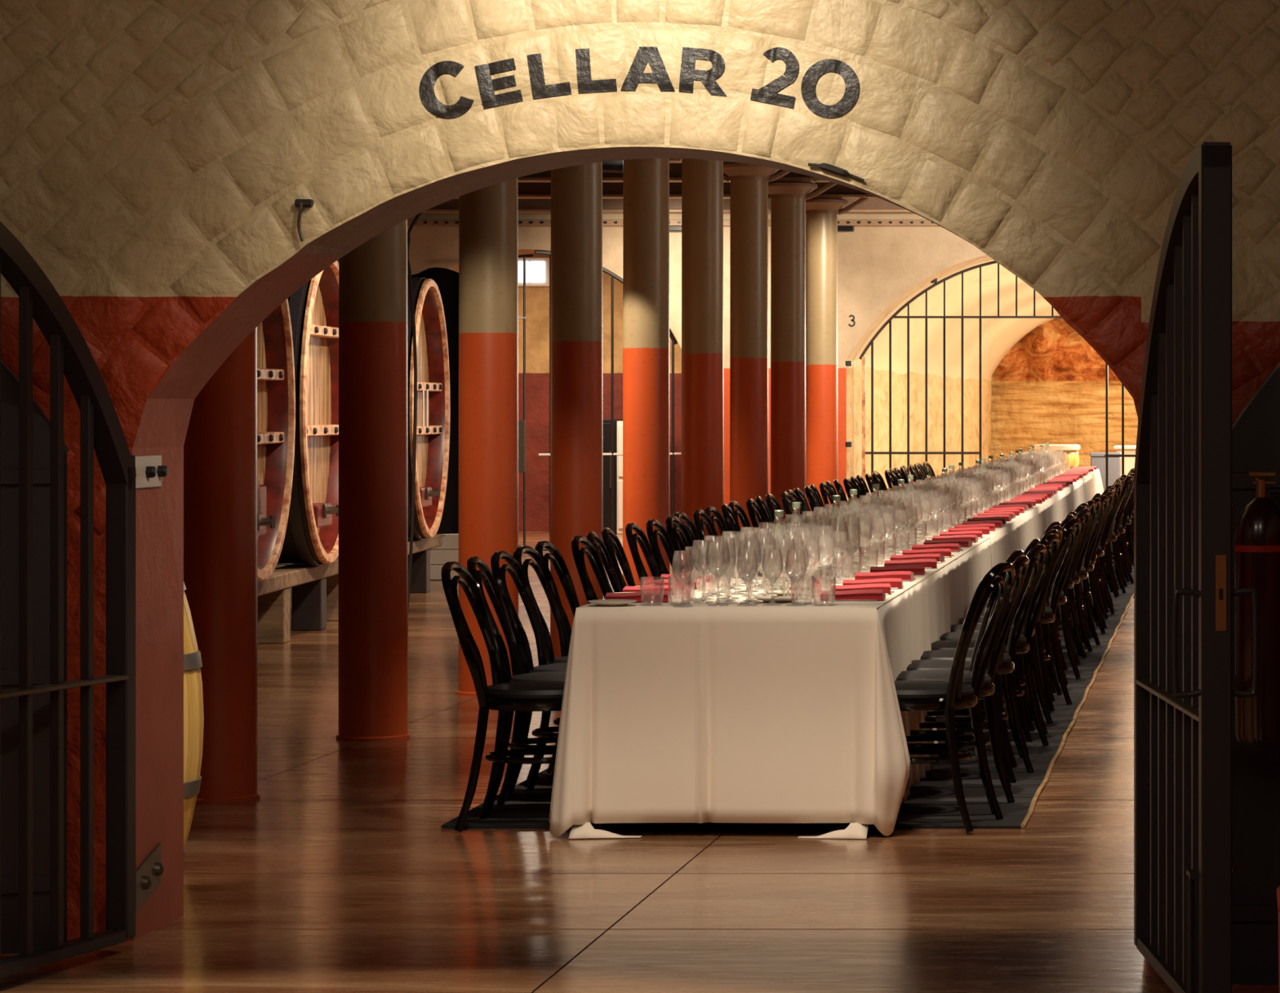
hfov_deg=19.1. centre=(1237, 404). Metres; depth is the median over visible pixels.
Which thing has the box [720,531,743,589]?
wine glass
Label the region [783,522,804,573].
wine glass
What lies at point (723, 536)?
wine glass
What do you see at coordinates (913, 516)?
water bottle
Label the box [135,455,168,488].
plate
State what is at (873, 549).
plate
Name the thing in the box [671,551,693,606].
wine glass
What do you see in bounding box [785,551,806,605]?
wine glass
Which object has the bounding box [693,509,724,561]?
bentwood chair
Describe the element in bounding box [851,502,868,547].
wine glass
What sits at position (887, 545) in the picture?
plate
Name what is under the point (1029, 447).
water bottle
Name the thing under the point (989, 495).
plate
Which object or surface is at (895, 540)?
plate
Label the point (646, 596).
napkin
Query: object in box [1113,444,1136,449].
countertop
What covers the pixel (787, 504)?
bentwood chair
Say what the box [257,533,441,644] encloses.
bearer
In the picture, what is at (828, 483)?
bentwood chair
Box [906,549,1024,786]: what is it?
bentwood chair
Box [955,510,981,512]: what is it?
plate
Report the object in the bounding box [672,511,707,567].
bentwood chair
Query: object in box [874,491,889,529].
wine glass
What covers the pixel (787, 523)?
champagne flute
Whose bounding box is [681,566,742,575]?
napkin
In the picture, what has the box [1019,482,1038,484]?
plate
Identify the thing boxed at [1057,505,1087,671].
bentwood chair
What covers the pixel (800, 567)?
wine glass
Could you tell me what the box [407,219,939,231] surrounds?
cable tray
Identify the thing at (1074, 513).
bentwood chair
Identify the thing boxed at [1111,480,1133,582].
bentwood chair
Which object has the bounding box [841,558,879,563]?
plate
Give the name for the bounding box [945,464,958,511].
water bottle
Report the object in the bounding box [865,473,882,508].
bentwood chair
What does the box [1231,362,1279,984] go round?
door
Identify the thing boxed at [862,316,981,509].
gate leaf
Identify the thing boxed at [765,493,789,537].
bentwood chair
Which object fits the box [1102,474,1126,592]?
bentwood chair
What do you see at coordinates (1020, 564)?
bentwood chair
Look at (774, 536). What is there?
wine glass
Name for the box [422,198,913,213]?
ceiling beam
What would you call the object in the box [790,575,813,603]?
tumbler
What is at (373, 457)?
column
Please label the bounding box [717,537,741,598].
wine glass
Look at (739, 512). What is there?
bentwood chair
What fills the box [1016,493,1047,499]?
napkin
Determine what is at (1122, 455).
gate leaf
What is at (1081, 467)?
napkin
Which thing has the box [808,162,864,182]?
cable
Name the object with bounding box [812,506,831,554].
wine glass
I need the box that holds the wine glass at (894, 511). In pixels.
[893,511,908,551]
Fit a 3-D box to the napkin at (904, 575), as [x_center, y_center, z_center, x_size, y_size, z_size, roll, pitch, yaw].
[-1.322,0.639,13.907,0.210,0.035,0.117,0,0,1]
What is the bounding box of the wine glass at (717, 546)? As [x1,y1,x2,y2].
[715,546,736,600]
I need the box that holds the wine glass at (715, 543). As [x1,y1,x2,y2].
[713,542,733,592]
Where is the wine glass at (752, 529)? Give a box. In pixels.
[750,528,768,575]
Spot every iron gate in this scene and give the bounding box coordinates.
[0,221,136,977]
[1133,142,1258,992]
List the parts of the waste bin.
lid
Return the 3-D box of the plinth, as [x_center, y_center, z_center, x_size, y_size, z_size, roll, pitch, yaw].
[-7.810,1.217,29.700,3.280,0.362,0.200,0,0,0]
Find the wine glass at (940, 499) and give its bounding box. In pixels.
[928,498,942,533]
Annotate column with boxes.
[183,326,260,803]
[336,219,410,741]
[456,177,518,695]
[550,161,603,657]
[622,158,669,586]
[674,158,724,564]
[723,160,790,548]
[768,177,837,536]
[805,194,868,526]
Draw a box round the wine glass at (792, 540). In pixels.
[790,540,809,589]
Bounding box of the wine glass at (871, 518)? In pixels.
[869,518,886,561]
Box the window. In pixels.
[518,257,549,286]
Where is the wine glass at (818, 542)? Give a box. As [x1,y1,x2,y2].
[800,542,820,593]
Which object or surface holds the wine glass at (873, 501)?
on the tablecloth at (700, 713)
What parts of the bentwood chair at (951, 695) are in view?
leg, seat, leg, leg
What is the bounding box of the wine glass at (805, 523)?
[803,523,824,577]
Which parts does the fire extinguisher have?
lever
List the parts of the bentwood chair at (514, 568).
leg, leg, seat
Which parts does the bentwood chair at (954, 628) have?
seat, leg, leg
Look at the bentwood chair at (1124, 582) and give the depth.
28.36 m
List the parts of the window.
pane, pane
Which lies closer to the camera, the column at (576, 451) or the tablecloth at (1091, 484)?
the column at (576, 451)
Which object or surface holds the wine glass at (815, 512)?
on the tablecloth at (700, 713)
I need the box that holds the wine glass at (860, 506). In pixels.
[858,506,877,553]
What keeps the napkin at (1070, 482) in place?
on the tablecloth at (1066, 500)
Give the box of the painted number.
[848,315,855,326]
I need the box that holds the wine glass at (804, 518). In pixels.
[803,518,822,567]
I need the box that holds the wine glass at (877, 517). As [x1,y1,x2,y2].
[863,516,879,559]
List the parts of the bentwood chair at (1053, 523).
leg, leg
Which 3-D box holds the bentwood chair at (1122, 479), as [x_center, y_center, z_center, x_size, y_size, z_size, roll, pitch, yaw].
[-1.085,0.958,26.653,0.543,0.874,0.430,0,0,7]
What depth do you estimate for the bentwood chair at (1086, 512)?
18.79 m
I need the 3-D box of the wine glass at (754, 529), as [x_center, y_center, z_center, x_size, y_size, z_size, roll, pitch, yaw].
[-1.731,0.555,13.577,0.081,0.207,0.080,0,0,0]
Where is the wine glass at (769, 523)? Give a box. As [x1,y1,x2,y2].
[767,523,788,578]
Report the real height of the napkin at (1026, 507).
0.035 m
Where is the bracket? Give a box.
[135,843,164,913]
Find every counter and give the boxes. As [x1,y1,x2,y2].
[1089,452,1121,490]
[1113,444,1136,475]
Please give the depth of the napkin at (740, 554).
15.77 m
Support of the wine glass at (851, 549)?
on the tablecloth at (700, 713)
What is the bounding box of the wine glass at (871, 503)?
[869,502,887,548]
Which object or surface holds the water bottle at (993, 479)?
on the tablecloth at (1066, 500)
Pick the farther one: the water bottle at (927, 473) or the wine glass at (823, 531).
the water bottle at (927, 473)
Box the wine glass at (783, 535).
[781,534,804,583]
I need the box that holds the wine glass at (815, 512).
[813,511,832,561]
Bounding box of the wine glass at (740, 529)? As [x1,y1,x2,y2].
[738,528,760,583]
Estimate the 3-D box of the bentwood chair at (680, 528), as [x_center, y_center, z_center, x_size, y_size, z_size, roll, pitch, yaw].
[-2.395,0.958,17.372,0.543,0.874,0.430,0,0,2]
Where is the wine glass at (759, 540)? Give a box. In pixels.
[737,540,761,603]
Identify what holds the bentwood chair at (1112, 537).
on the carpet runner
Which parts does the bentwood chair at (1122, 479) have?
leg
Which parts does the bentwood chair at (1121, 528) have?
leg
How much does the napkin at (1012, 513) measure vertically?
0.035 m
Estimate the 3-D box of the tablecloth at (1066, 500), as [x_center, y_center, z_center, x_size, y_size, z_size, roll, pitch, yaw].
[-1.812,1.008,28.250,1.140,0.695,6.520,0,0,0]
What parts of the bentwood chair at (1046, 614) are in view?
seat, leg, leg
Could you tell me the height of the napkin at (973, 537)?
0.035 m
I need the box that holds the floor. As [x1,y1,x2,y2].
[0,531,1279,992]
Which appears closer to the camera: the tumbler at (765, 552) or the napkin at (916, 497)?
the tumbler at (765, 552)
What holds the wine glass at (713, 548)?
on the tablecloth at (700, 713)
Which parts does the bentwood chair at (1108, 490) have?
leg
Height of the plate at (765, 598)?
0.014 m
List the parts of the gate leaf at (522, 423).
arched frame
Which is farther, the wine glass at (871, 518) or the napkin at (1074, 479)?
the napkin at (1074, 479)
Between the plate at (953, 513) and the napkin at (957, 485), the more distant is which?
the napkin at (957, 485)
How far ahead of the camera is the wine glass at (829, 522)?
14.37 m
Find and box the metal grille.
[845,260,1062,447]
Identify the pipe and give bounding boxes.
[407,219,939,226]
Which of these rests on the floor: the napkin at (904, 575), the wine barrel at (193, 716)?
the wine barrel at (193, 716)
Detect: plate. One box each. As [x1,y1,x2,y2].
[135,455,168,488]
[587,599,636,605]
[742,550,771,551]
[753,595,801,601]
[767,589,812,595]
[779,584,824,590]
[796,576,839,582]
[813,570,854,575]
[826,564,866,568]
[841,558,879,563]
[852,553,888,557]
[865,547,901,552]
[875,543,910,547]
[887,538,920,542]
[896,534,928,538]
[904,530,935,534]
[912,527,942,530]
[920,524,949,527]
[927,520,956,524]
[935,518,964,521]
[942,515,969,518]
[947,512,973,515]
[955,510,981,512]
[960,507,985,510]
[965,505,991,507]
[971,502,994,505]
[974,501,999,502]
[981,498,1004,501]
[986,497,1007,499]
[989,495,1012,497]
[994,493,1014,495]
[997,491,1017,493]
[1003,489,1022,492]
[1006,488,1025,489]
[1016,484,1035,485]
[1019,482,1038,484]
[1025,480,1043,481]
[1029,478,1046,479]
[1034,475,1050,477]
[1041,472,1057,474]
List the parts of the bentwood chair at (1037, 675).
seat, leg, leg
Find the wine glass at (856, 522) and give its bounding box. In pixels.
[854,521,871,567]
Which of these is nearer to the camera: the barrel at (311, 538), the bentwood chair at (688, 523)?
the bentwood chair at (688, 523)
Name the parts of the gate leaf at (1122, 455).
rail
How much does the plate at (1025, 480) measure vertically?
0.014 m
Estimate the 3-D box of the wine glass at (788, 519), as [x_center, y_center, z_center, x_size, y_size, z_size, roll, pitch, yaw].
[-1.734,0.555,14.639,0.081,0.207,0.080,0,0,0]
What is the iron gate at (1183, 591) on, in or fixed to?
on the floor
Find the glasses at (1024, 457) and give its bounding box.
[952,449,1066,500]
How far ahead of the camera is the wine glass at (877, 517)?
15.77 m
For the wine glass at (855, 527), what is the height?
0.182 m
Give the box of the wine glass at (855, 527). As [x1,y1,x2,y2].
[840,527,857,571]
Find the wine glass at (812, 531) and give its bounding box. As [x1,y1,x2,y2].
[791,531,814,578]
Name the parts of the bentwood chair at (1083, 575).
leg, seat, leg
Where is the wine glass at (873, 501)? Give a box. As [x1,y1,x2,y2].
[857,501,875,542]
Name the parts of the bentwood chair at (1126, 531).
leg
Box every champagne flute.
[720,543,737,603]
[742,537,759,595]
[743,538,759,601]
[755,534,771,589]
[756,534,773,595]
[768,525,785,583]
[769,536,787,589]
[784,523,799,581]
[804,519,820,574]
[813,516,826,564]
[824,511,839,559]
[880,497,892,542]
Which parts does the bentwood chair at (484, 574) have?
leg, leg, seat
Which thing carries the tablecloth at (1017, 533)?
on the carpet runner
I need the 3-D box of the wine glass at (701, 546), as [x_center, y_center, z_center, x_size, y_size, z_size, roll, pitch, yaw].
[-1.827,0.568,12.483,0.070,0.182,0.069,0,0,0]
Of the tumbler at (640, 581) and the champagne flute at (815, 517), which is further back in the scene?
the champagne flute at (815, 517)
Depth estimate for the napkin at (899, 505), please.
22.78 m
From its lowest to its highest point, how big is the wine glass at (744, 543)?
0.182 m
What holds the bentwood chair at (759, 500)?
on the carpet runner
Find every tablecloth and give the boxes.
[548,537,991,839]
[862,502,1047,568]
[935,482,1079,527]
[990,468,1103,545]
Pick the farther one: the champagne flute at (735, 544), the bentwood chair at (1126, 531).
the bentwood chair at (1126, 531)
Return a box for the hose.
[407,212,422,610]
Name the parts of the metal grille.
arched frame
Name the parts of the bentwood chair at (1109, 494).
leg, leg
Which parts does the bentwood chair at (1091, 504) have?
leg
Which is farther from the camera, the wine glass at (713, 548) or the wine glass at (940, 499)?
the wine glass at (940, 499)
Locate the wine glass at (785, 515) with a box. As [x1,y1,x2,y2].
[783,515,803,564]
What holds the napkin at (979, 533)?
on the tablecloth at (700, 713)
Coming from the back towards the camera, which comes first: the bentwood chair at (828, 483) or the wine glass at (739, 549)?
the bentwood chair at (828, 483)
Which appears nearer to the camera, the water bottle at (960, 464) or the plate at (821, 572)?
the plate at (821, 572)
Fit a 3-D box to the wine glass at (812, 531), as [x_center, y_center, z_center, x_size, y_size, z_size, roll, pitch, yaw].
[-1.551,0.555,13.270,0.081,0.207,0.080,0,0,0]
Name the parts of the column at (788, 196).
cap plate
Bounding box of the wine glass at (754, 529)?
[752,528,774,585]
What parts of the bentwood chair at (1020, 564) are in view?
seat, leg, leg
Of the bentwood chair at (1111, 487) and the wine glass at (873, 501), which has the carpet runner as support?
the bentwood chair at (1111, 487)
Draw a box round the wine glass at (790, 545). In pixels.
[788,545,808,599]
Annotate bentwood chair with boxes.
[441,560,594,831]
[466,555,565,816]
[490,550,567,801]
[513,545,570,786]
[534,540,580,773]
[571,535,612,604]
[586,531,622,592]
[601,527,635,591]
[625,522,660,585]
[646,519,681,575]
[665,515,699,569]
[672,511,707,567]
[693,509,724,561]
[704,506,735,561]
[720,503,747,551]
[728,501,757,551]
[746,498,772,546]
[755,495,777,542]
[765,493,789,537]
[780,491,804,533]
[786,489,809,533]
[794,487,815,529]
[804,485,825,526]
[809,484,829,523]
[819,482,840,523]
[825,480,844,517]
[833,479,852,516]
[841,561,1015,832]
[843,477,863,515]
[850,475,869,511]
[856,475,874,508]
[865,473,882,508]
[871,471,890,506]
[872,471,892,504]
[884,469,901,502]
[888,468,906,501]
[893,466,910,498]
[896,555,1029,814]
[899,466,914,496]
[902,465,916,493]
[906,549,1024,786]
[908,464,924,493]
[913,462,929,492]
[916,462,932,491]
[920,543,1046,782]
[922,461,938,490]
[931,537,1040,767]
[939,533,1059,753]
[950,528,1058,742]
[959,524,1062,731]
[964,521,1062,720]
[983,517,1081,711]
[985,514,1074,701]
[988,511,1077,693]
[1045,486,1114,626]
[1054,508,1090,684]
[1055,502,1088,670]
[1056,497,1101,655]
[1057,495,1108,648]
[1057,500,1095,657]
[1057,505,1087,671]
[1075,493,1101,643]
[1080,490,1113,637]
[1088,488,1114,628]
[1090,484,1115,622]
[1096,481,1122,612]
[1097,483,1121,615]
[1100,480,1121,608]
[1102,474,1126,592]
[1103,475,1133,595]
[1103,476,1124,597]
[1110,472,1133,588]
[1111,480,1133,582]
[1111,481,1133,582]
[1124,498,1133,572]
[1124,524,1133,568]
[1127,517,1133,564]
[1131,508,1133,537]
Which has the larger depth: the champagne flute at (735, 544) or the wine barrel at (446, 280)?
the wine barrel at (446, 280)
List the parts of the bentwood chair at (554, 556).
leg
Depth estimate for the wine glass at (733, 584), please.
13.49 m
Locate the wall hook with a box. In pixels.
[294,199,313,241]
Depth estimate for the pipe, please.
35.17 m
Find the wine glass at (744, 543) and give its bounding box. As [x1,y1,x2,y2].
[726,542,746,594]
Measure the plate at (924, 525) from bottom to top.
0.014 m
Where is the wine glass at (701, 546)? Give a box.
[683,546,704,600]
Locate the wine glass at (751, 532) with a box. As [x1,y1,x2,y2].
[734,532,753,581]
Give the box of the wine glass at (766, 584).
[754,529,776,586]
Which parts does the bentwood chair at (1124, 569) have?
leg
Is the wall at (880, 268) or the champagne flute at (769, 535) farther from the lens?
the wall at (880, 268)
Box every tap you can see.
[257,513,275,529]
[323,502,338,518]
[426,486,439,499]
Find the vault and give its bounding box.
[856,258,1060,513]
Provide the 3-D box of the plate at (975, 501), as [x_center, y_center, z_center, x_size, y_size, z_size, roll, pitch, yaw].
[-1.659,0.648,24.578,0.160,0.014,0.160,0,0,0]
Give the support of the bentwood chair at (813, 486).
on the carpet runner
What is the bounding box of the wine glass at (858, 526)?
[842,526,860,573]
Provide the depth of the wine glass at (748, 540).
13.37 m
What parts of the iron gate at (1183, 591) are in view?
rail, rail, arched rail, handle, lock plate, handle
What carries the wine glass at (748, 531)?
on the tablecloth at (700, 713)
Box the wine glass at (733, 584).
[726,537,746,586]
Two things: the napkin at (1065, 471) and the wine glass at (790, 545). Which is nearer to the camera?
the wine glass at (790, 545)
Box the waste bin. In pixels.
[1276,885,1279,992]
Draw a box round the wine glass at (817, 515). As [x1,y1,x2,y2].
[799,515,819,566]
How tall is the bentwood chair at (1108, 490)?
0.874 m
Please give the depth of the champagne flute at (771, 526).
13.70 m
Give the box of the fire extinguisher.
[1234,471,1279,742]
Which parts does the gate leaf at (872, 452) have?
rail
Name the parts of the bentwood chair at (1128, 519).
leg, leg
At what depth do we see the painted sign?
9.70 m
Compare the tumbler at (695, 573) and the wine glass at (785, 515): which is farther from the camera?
the wine glass at (785, 515)
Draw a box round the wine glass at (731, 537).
[713,537,733,587]
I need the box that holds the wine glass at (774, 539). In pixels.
[772,538,795,600]
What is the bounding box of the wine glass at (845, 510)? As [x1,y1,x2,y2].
[843,510,862,559]
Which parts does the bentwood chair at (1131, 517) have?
leg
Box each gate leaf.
[518,253,533,546]
[533,249,681,551]
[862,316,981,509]
[1104,362,1135,488]
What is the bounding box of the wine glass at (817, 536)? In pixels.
[815,536,834,587]
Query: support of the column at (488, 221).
on the floor
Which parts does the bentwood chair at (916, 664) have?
seat, leg, leg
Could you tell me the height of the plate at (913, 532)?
0.014 m
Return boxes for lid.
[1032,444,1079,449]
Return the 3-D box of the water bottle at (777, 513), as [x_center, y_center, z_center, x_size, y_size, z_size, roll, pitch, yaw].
[-1.598,0.513,12.950,0.075,0.291,0.075,0,0,0]
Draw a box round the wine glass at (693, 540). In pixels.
[691,539,715,602]
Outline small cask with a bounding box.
[1040,449,1079,469]
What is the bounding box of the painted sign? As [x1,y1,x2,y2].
[419,46,859,118]
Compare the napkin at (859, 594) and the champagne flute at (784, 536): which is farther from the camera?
the champagne flute at (784, 536)
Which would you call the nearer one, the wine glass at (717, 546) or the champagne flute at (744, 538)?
the wine glass at (717, 546)
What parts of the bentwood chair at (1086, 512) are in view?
leg, leg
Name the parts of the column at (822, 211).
cap plate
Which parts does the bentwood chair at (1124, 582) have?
leg, leg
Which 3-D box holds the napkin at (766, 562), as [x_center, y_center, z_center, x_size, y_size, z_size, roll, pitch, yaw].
[-2.027,0.639,15.337,0.210,0.035,0.117,0,0,-3]
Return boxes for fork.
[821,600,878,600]
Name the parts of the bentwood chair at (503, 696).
leg, leg, seat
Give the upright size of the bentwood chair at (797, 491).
0.874 m
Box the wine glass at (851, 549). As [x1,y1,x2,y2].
[840,506,857,551]
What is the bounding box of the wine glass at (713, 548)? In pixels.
[693,547,715,599]
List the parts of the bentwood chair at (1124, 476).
leg, leg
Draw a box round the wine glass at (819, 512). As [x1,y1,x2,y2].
[817,511,833,548]
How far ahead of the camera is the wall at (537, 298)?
41.00 m
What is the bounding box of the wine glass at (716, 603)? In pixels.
[705,545,730,605]
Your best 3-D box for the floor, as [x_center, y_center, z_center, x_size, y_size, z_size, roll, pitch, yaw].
[-3.600,1.550,29.000,12.000,0.300,62.000,0,0,0]
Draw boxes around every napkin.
[604,591,671,601]
[622,584,690,595]
[642,577,707,588]
[660,572,719,582]
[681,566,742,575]
[699,560,755,568]
[720,555,770,564]
[728,551,781,556]
[748,545,786,553]
[760,541,810,548]
[774,537,821,544]
[788,532,834,540]
[801,528,844,534]
[813,525,844,529]
[820,589,885,599]
[822,522,864,528]
[829,582,890,593]
[833,519,867,525]
[842,515,879,519]
[842,577,902,587]
[853,512,891,519]
[854,570,914,580]
[868,507,903,511]
[870,564,924,573]
[876,505,905,508]
[884,502,917,506]
[884,558,937,567]
[889,553,944,561]
[893,501,922,506]
[897,498,930,502]
[902,497,935,500]
[902,548,951,556]
[910,495,937,500]
[911,542,960,551]
[915,493,945,496]
[923,538,972,546]
[928,489,954,492]
[932,534,977,542]
[939,530,982,537]
[944,484,970,489]
[947,526,989,533]
[954,523,995,529]
[962,520,1002,526]
[967,517,1006,524]
[972,514,1012,520]
[977,511,1015,517]
[982,509,1019,515]
[989,506,1025,512]
[992,504,1028,510]
[999,502,1033,507]
[1003,499,1035,505]
[1010,497,1042,502]
[1013,496,1044,501]
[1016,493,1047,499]
[1021,492,1051,497]
[1023,490,1053,495]
[1027,488,1057,493]
[1029,487,1057,491]
[1034,485,1062,490]
[1035,484,1063,488]
[1039,482,1066,487]
[1042,481,1068,485]
[1047,478,1072,480]
[1047,480,1072,484]
[1052,477,1076,481]
[1053,475,1078,479]
[1055,475,1079,479]
[1058,473,1083,477]
[1060,472,1084,476]
[1063,471,1087,475]
[1065,469,1088,473]
[1065,471,1088,474]
[1068,468,1089,472]
[1071,466,1093,470]
[1071,467,1093,471]
[1075,466,1096,469]
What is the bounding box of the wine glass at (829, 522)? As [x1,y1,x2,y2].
[827,521,848,568]
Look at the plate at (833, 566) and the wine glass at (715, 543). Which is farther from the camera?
the plate at (833, 566)
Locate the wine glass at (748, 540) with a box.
[747,540,766,587]
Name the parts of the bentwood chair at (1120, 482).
leg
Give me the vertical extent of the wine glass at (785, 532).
0.207 m
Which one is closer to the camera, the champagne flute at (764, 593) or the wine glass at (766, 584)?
the champagne flute at (764, 593)
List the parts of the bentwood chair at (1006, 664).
seat, leg, leg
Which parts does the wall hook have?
rod, hook plate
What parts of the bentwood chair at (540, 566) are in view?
leg, leg, seat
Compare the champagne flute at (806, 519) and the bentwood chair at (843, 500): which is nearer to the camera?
the champagne flute at (806, 519)
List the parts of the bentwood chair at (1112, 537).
leg, leg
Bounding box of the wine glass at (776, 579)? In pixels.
[767,524,789,580]
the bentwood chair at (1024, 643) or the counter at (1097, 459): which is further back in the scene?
the counter at (1097, 459)
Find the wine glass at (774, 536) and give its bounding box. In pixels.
[752,536,776,596]
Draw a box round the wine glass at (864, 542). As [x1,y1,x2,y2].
[857,500,875,543]
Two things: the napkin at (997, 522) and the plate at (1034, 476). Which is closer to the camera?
the napkin at (997, 522)
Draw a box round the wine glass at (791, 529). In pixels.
[790,528,811,583]
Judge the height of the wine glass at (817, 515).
0.207 m
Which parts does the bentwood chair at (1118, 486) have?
leg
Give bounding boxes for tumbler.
[640,581,663,604]
[668,577,692,604]
[672,573,695,598]
[695,564,717,591]
[710,560,731,585]
[731,553,751,577]
[746,551,765,571]
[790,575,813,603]
[799,569,822,596]
[809,564,831,591]
[812,577,835,605]
[840,552,861,576]
[858,546,878,569]
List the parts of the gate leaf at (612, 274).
arched frame, rail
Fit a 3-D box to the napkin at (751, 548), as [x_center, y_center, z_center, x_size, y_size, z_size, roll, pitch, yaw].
[-2.053,0.639,16.457,0.210,0.035,0.117,0,0,2]
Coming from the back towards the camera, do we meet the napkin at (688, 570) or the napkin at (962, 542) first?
the napkin at (962, 542)
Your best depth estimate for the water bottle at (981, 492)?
24.58 m
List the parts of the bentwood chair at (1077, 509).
leg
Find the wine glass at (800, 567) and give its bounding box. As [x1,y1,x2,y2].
[789,523,806,568]
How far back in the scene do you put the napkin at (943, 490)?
27.03 m
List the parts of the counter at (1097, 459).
lid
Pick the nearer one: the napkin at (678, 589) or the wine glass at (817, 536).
the napkin at (678, 589)
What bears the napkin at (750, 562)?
on the tablecloth at (700, 713)
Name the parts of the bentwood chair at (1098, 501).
leg, leg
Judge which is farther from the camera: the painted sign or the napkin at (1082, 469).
the napkin at (1082, 469)
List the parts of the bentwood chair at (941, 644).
seat, leg, leg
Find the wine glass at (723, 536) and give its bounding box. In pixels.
[702,536,725,595]
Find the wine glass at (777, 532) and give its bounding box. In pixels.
[760,532,779,582]
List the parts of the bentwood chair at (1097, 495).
leg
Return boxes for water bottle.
[768,510,789,594]
[786,502,806,579]
[826,494,845,567]
[844,488,862,556]
[867,484,884,543]
[893,479,908,538]
[903,475,917,531]
[922,471,935,513]
[937,467,951,517]
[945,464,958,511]
[955,462,967,508]
[972,459,983,494]
[977,457,988,491]
[985,455,995,496]
[996,453,1006,484]
[1006,451,1016,481]
[1013,449,1022,479]
[1016,448,1025,475]
[1026,446,1035,479]
[1027,445,1036,477]
[1037,444,1045,469]
[1042,443,1050,472]
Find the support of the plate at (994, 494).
on the tablecloth at (1066, 500)
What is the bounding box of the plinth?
[275,533,458,579]
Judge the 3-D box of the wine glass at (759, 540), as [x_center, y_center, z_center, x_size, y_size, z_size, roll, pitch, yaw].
[-1.619,0.555,12.329,0.081,0.207,0.080,0,0,0]
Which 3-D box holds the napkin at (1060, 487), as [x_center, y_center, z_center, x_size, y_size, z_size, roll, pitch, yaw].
[-1.447,0.639,28.436,0.210,0.035,0.117,0,0,2]
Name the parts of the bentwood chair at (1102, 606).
leg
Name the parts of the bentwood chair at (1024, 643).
seat, leg, leg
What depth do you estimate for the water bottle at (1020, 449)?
30.95 m
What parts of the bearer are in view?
post, post, post, post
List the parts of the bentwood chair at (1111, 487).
leg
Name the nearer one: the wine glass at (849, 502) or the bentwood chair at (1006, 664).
the bentwood chair at (1006, 664)
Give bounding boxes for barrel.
[183,582,204,855]
[257,298,295,581]
[277,260,338,565]
[407,266,458,533]
[407,277,450,539]
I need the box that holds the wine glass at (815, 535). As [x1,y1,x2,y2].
[813,535,832,584]
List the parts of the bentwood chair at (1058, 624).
leg, leg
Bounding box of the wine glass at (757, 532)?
[737,532,759,591]
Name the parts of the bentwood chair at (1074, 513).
leg, leg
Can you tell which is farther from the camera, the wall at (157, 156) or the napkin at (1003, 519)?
the napkin at (1003, 519)
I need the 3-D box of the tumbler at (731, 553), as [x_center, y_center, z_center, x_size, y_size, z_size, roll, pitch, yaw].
[-1.882,0.613,14.108,0.078,0.092,0.077,0,0,0]
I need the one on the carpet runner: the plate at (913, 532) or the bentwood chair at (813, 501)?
the bentwood chair at (813, 501)
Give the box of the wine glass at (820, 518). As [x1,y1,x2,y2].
[817,518,838,569]
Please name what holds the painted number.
attached to the wall at (880, 268)
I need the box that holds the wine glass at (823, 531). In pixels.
[821,530,839,577]
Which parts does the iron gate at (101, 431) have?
rail, rail, arched rail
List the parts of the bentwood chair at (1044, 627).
leg, leg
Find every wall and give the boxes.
[0,0,1279,940]
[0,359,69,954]
[337,213,991,551]
[518,253,681,531]
[937,264,1137,471]
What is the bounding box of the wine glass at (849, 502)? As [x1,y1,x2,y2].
[848,502,865,546]
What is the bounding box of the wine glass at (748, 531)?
[746,531,765,579]
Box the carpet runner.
[440,557,1133,828]
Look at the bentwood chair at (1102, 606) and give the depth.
24.11 m
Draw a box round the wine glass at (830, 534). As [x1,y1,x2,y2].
[829,533,847,580]
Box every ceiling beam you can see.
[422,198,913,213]
[455,182,879,198]
[517,163,830,182]
[669,158,681,163]
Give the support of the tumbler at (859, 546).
on the tablecloth at (700, 713)
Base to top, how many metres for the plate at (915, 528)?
0.014 m
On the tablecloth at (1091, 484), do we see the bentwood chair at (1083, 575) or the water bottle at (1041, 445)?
the water bottle at (1041, 445)
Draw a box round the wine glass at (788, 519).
[786,519,807,572]
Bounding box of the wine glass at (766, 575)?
[757,523,778,576]
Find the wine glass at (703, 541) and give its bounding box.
[701,541,720,594]
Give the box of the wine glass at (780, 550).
[761,550,782,604]
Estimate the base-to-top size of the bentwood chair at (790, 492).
0.874 m
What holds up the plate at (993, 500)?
on the tablecloth at (1066, 500)
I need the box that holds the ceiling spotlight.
[602,160,623,173]
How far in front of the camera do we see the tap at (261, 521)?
20.59 m
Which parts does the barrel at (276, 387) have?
round door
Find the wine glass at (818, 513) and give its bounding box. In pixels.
[800,512,819,559]
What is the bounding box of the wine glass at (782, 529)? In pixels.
[780,528,802,584]
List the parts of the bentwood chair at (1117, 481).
leg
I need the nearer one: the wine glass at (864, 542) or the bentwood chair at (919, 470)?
the wine glass at (864, 542)
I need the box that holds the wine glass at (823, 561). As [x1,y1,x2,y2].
[811,512,831,562]
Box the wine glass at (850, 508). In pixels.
[848,507,866,555]
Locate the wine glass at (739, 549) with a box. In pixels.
[736,549,757,605]
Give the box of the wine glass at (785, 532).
[764,532,787,591]
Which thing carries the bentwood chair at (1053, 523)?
on the carpet runner

